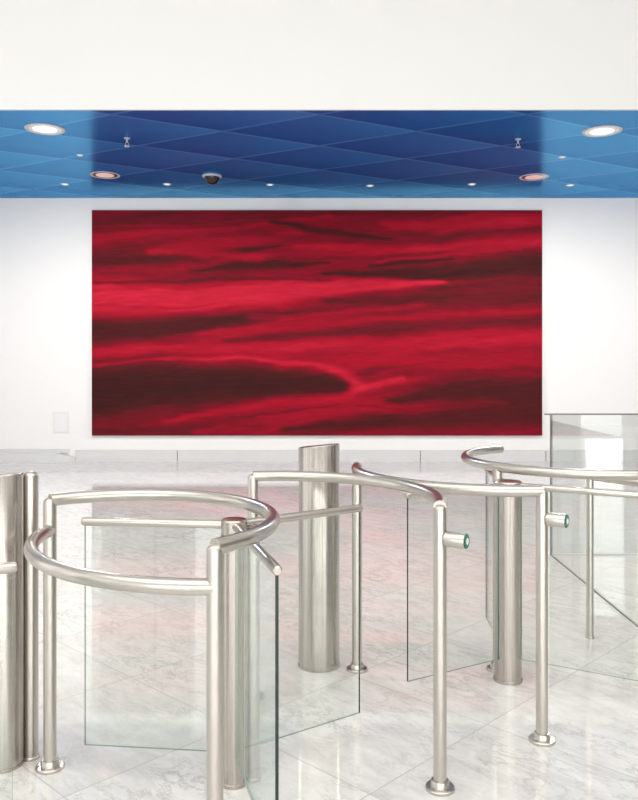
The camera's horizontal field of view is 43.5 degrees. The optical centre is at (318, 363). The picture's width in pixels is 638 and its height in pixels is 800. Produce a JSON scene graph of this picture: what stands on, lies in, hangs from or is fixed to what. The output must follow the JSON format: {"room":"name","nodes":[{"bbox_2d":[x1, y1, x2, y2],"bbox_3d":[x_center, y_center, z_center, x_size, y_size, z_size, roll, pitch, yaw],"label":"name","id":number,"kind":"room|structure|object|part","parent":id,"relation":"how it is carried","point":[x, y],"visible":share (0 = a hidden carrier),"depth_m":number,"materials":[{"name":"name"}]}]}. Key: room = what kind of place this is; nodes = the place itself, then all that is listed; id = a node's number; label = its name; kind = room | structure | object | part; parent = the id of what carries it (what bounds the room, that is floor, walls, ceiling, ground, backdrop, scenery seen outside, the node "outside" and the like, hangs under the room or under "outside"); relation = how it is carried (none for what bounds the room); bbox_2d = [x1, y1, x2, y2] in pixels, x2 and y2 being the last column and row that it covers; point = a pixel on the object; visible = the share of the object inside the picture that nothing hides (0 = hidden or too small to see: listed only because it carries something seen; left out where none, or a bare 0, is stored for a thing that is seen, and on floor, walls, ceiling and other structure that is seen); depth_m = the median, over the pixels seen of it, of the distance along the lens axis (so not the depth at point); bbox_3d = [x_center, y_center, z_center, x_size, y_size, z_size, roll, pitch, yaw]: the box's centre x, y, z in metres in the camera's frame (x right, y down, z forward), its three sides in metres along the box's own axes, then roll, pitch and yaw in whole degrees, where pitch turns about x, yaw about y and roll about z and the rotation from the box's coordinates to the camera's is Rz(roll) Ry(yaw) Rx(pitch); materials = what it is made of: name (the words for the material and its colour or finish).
{"room":"lobby","nodes":[
{"label":"lobby","id":0,"kind":"room"},
{"bbox_2d":[0,461,637,799],"bbox_3d":[0.000,1.560,2.786,16.000,0.120,19.571,0,0,0],"label":"floor","id":1,"kind":"structure","parent":0,"point":[146,653],"depth_m":4.19,"materials":[{"name":"white stone"}]},
{"bbox_2d":[0,562,16,799],"bbox_3d":[-1.420,1.028,1.818,1.137,0.945,0.936,0,0,0],"label":"turnstile","id":2,"kind":"object","parent":1,"relation":"on","point":[7,567],"visible":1,"depth_m":2.26,"materials":[{"name":"metal"}]},
{"bbox_3d":[-1.144,0.575,2.121,0.646,0.031,0.031,0,0,-27],"label":"arm","id":3,"kind":"part","parent":2,"relation":"part of","materials":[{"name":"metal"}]},
{"bbox_3d":[-1.144,0.989,2.121,0.622,0.802,0.010,0,0,-27],"label":"glass panel","id":4,"kind":"part","parent":2,"relation":"part of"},
{"bbox_2d":[0,471,39,774],"bbox_3d":[-1.168,0.954,3.000,0.204,1.093,0.162,0,0,0],"label":"post","id":5,"kind":"object","parent":1,"relation":"on","point":[18,491],"visible":1,"depth_m":2.97,"materials":[{"name":"metal"}]},
{"bbox_2d":[23,489,279,799],"bbox_3d":[-0.588,0.991,2.634,0.926,1.018,0.952,0,0,0],"label":"barrier","id":6,"kind":"object","parent":1,"relation":"on","point":[212,586],"visible":1,"depth_m":2.35,"materials":[{"name":"metal"}]},
{"bbox_3d":[-0.999,0.994,2.970,0.047,0.996,0.047,0,0,0],"label":"post","id":7,"kind":"part","parent":6,"relation":"part of","materials":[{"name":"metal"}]},
{"bbox_3d":[-0.732,0.616,2.507,0.274,0.047,1.076,0,0,-43],"label":"hand rail","id":8,"kind":"part","parent":6,"relation":"part of","materials":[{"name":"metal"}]},
{"bbox_3d":[-0.458,0.505,2.763,0.511,0.047,1.088,0,0,-43],"label":"hand rail","id":9,"kind":"part","parent":6,"relation":"part of","materials":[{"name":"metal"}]},
{"bbox_3d":[-0.287,0.994,2.210,0.047,0.996,0.047,0,0,0],"label":"post","id":10,"kind":"part","parent":6,"relation":"part of","materials":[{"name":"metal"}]},
{"bbox_2d":[81,504,362,799],"bbox_3d":[-0.238,1.028,2.645,1.080,0.945,0.882,0,0,-15],"label":"turnstile","id":11,"kind":"object","parent":1,"relation":"on","point":[242,743],"visible":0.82,"depth_m":2.85,"materials":[{"name":"metal"}]},
{"bbox_3d":[-0.603,0.989,2.895,0.506,0.802,0.010,0,0,6],"label":"glass panel","id":12,"kind":"part","parent":11,"relation":"part of","materials":[{"name":"clear glass"}]},
{"bbox_3d":[-0.603,0.575,2.895,0.530,0.031,0.031,0,0,6],"label":"arm","id":13,"kind":"part","parent":11,"relation":"part of","materials":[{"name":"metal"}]},
{"bbox_3d":[-0.204,0.989,2.526,0.010,0.802,0.611,0,0,-16],"label":"glass panel","id":14,"kind":"part","parent":11,"relation":"part of","materials":[{"name":"clear glass"}]},
{"bbox_3d":[-0.204,0.575,2.526,0.031,0.031,0.635,0,0,-16],"label":"arm","id":15,"kind":"part","parent":11,"relation":"part of","materials":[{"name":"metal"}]},
{"bbox_3d":[-0.052,0.575,3.040,0.545,0.031,0.031,0,0,-35],"label":"arm","id":16,"kind":"part","parent":11,"relation":"part of","materials":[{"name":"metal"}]},
{"bbox_3d":[-0.052,0.989,3.040,0.521,0.802,0.010,0,0,-35],"label":"glass panel","id":17,"kind":"part","parent":11,"relation":"part of","materials":[{"name":"clear glass"}]},
{"bbox_2d":[298,443,339,672],"bbox_3d":[0.000,0.947,3.987,0.210,1.106,0.210,0,0,0],"label":"post","id":18,"kind":"object","parent":1,"relation":"on","point":[318,537],"visible":1,"depth_m":3.90,"materials":[{"name":"metal"}]},
{"bbox_2d":[248,471,469,796],"bbox_3d":[0.178,0.991,3.282,0.366,1.018,1.217,0,0,-43],"label":"barrier","id":19,"kind":"object","parent":1,"relation":"on","point":[439,785],"visible":0.88,"depth_m":2.81,"materials":[{"name":"metal"}]},
{"bbox_3d":[-0.297,0.994,3.600,0.047,0.996,0.047,0,0,0],"label":"post","id":20,"kind":"part","parent":19,"relation":"part of","materials":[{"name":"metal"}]},
{"bbox_3d":[0.175,0.505,3.314,0.327,0.047,1.101,0,0,-43],"label":"hand rail","id":21,"kind":"part","parent":19,"relation":"part of","materials":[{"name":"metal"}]},
{"bbox_3d":[0.427,0.994,2.824,0.047,0.996,0.047,0,0,0],"label":"post","id":22,"kind":"part","parent":19,"relation":"part of","materials":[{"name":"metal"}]},
{"bbox_2d":[346,462,568,746],"bbox_3d":[0.474,0.991,3.457,0.326,1.018,1.174,0,0,-44],"label":"barrier","id":23,"kind":"object","parent":1,"relation":"on","point":[541,737],"visible":0.83,"depth_m":3.17,"materials":[{"name":"metal"}]},
{"bbox_3d":[0.186,0.994,3.922,0.047,0.996,0.047,0,0,0],"label":"post","id":24,"kind":"part","parent":23,"relation":"part of","materials":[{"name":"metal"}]},
{"bbox_3d":[0.443,0.505,3.463,0.288,0.047,1.055,0,0,-44],"label":"hand rail","id":25,"kind":"part","parent":23,"relation":"part of","materials":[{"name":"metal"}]},
{"bbox_3d":[0.887,0.994,3.183,0.047,0.996,0.047,0,0,0],"label":"post","id":26,"kind":"part","parent":23,"relation":"part of","materials":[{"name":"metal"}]},
{"bbox_2d":[404,469,637,685],"bbox_3d":[0.897,1.028,3.942,1.049,0.945,0.910,0,0,0],"label":"turnstile","id":27,"kind":"object","parent":1,"relation":"on","point":[508,659],"visible":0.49,"depth_m":3.74,"materials":[{"name":"metal"}]},
{"bbox_3d":[0.614,0.575,3.634,0.546,0.031,0.031,0,0,-30],"label":"arm","id":28,"kind":"part","parent":27,"relation":"part of","materials":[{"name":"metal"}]},
{"bbox_3d":[0.614,0.989,3.634,0.522,0.802,0.010,0,0,-30],"label":"glass panel","id":29,"kind":"part","parent":27,"relation":"part of","materials":[{"name":"clear glass"}]},
{"bbox_3d":[0.909,0.989,4.124,0.010,0.802,0.522,0,0,2],"label":"glass panel","id":30,"kind":"part","parent":27,"relation":"part of","materials":[{"name":"clear glass"}]},
{"bbox_3d":[0.909,0.575,4.124,0.031,0.031,0.546,0,0,2],"label":"arm","id":31,"kind":"part","parent":27,"relation":"part of","materials":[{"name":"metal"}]},
{"bbox_3d":[1.180,0.575,3.634,0.546,0.031,0.031,0,0,30],"label":"arm","id":32,"kind":"part","parent":27,"relation":"part of","materials":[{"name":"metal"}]},
{"bbox_3d":[1.180,0.989,3.634,0.522,0.802,0.010,0,0,30],"label":"glass panel","id":33,"kind":"part","parent":27,"relation":"part of","materials":[{"name":"clear glass"}]},
{"bbox_2d":[461,445,637,672],"bbox_3d":[1.245,0.991,4.075,1.254,1.018,0.818,0,0,41],"label":"barrier","id":34,"kind":"object","parent":1,"relation":"on","point":[622,477],"visible":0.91,"depth_m":4.01,"materials":[{"name":"metal"}]},
{"bbox_3d":[0.875,0.994,3.925,0.047,0.996,0.047,0,0,0],"label":"post","id":35,"kind":"part","parent":34,"relation":"part of","materials":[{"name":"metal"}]},
{"bbox_3d":[1.218,0.505,4.078,0.778,0.047,1.237,0,0,-45],"label":"hand rail","id":36,"kind":"part","parent":34,"relation":"part of","materials":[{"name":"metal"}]},
{"bbox_3d":[1.484,1.045,4.380,0.038,0.893,0.038,0,0,0],"label":"post","id":37,"kind":"part","parent":34,"relation":"part of","materials":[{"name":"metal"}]},
{"bbox_3d":[1.671,0.610,4.144,0.096,0.047,0.615,0,0,-43],"label":"hand rail","id":38,"kind":"part","parent":34,"relation":"part of","materials":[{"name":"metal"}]},
{"bbox_2d":[544,413,637,626],"bbox_3d":[3.395,0.944,3.986,3.250,1.112,4.612,0,0,0],"label":"glass balustrade","id":39,"kind":"object","parent":1,"relation":"on","point":[550,414],"visible":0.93,"depth_m":6.27,"materials":[{"name":"clear glass"}]},
{"bbox_3d":[3.395,0.394,6.279,3.250,0.012,0.022,0,0,0],"label":"rail","id":40,"kind":"part","parent":39,"relation":"part of","materials":[{"name":"grey metal"}]},
{"bbox_2d":[0,0,637,109],"bbox_3d":[0.000,-3.832,8.070,16.000,2.537,0.030,0,0,0],"label":"wall","id":41,"kind":"structure","parent":0,"point":[55,54],"depth_m":8.06,"materials":[{"name":"white paint"}]},
{"bbox_2d":[0,198,637,456],"bbox_3d":[0.000,-0.633,12.471,16.000,4.267,0.200,0,0,0],"label":"wall","id":42,"kind":"structure","parent":0,"point":[590,245],"depth_m":12.37,"materials":[{"name":"white paint"}]},
{"bbox_2d":[0,449,74,461],"bbox_3d":[-5.879,1.405,12.291,4.242,0.190,0.160,0,0,0],"label":"step","id":43,"kind":"structure","parent":42,"relation":"attached to","point":[6,455],"depth_m":12.22,"materials":[{"name":"grey stone"}]},
{"bbox_2d":[53,412,68,432],"bbox_3d":[-3.990,0.905,12.364,0.247,0.325,0.015,0,0,0],"label":"wall label","id":44,"kind":"object","parent":42,"relation":"attached to","point":[60,419],"visible":1,"depth_m":12.36,"materials":[{"name":"plastic"}]},
{"bbox_2d":[92,210,541,435],"bbox_3d":[-0.031,-0.634,12.344,6.936,3.472,0.055,0,0,0],"label":"painting","id":45,"kind":"object","parent":42,"relation":"attached to","point":[205,322],"visible":1,"depth_m":12.32,"materials":[{"name":"paint"}]},
{"bbox_3d":[-0.031,-0.634,12.345,6.936,3.472,0.052,0,0,0],"label":"stretcher frame","id":46,"kind":"part","parent":45,"relation":"part of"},
{"bbox_2d":[75,450,637,460],"bbox_3d":[2.121,1.413,12.346,11.758,0.175,0.050,0,0,0],"label":"baseboard","id":47,"kind":"structure","parent":42,"relation":"attached to","point":[80,455],"depth_m":12.32,"materials":[{"name":"grey stone"}]},
{"bbox_2d":[0,110,637,197],"bbox_3d":[0.000,-2.642,10.228,16.000,0.150,4.286,0,0,0],"label":"ceiling","id":48,"kind":"structure","parent":0,"point":[303,153],"depth_m":9.80,"materials":[{"name":"blue"}]},
{"bbox_2d":[24,123,65,134],"bbox_3d":[-2.993,-2.561,8.739,0.430,0.012,0.430,0,0,0],"label":"recessed light","id":49,"kind":"object","parent":48,"relation":"in","point":[38,128],"visible":1,"depth_m":8.72,"materials":[{"name":"white glass"}]},
{"bbox_2d":[90,171,119,178],"bbox_3d":[-2.907,-2.561,10.866,0.400,0.012,0.400,0,0,0],"label":"recessed light","id":50,"kind":"object","parent":48,"relation":"in","point":[104,175],"visible":1,"depth_m":10.85,"materials":[{"name":"glass"}]},
{"bbox_2d":[124,137,129,146],"bbox_3d":[-2.181,-2.519,9.087,0.070,0.096,0.070,0,0,0],"label":"sprinkler","id":51,"kind":"object","parent":48,"relation":"attached to","point":[126,138],"visible":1,"depth_m":9.08,"materials":[{"name":"silver metal"}]},
{"bbox_2d":[202,173,221,184],"bbox_3d":[-1.457,-2.505,10.895,0.268,0.124,0.268,0,0,0],"label":"dome security camera","id":52,"kind":"object","parent":48,"relation":"attached to","point":[210,178],"visible":1,"depth_m":10.82,"materials":[{"name":"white plastic"}]},
{"bbox_2d":[515,138,520,147],"bbox_3d":[2.270,-2.519,9.127,0.070,0.096,0.070,0,0,0],"label":"sprinkler","id":53,"kind":"object","parent":48,"relation":"attached to","point":[517,139],"visible":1,"depth_m":9.12,"materials":[{"name":"silver metal"}]},
{"bbox_2d":[519,174,548,180],"bbox_3d":[2.951,-2.561,10.982,0.400,0.012,0.400,0,0,0],"label":"recessed light","id":54,"kind":"object","parent":48,"relation":"in","point":[529,177],"visible":1,"depth_m":10.96,"materials":[{"name":"glass"}]},
{"bbox_2d":[582,125,622,136],"bbox_3d":[3.118,-2.561,8.814,0.430,0.012,0.430,0,0,0],"label":"recessed light","id":55,"kind":"object","parent":48,"relation":"in","point":[604,130],"visible":1,"depth_m":8.79,"materials":[{"name":"white glass"}]}
]}

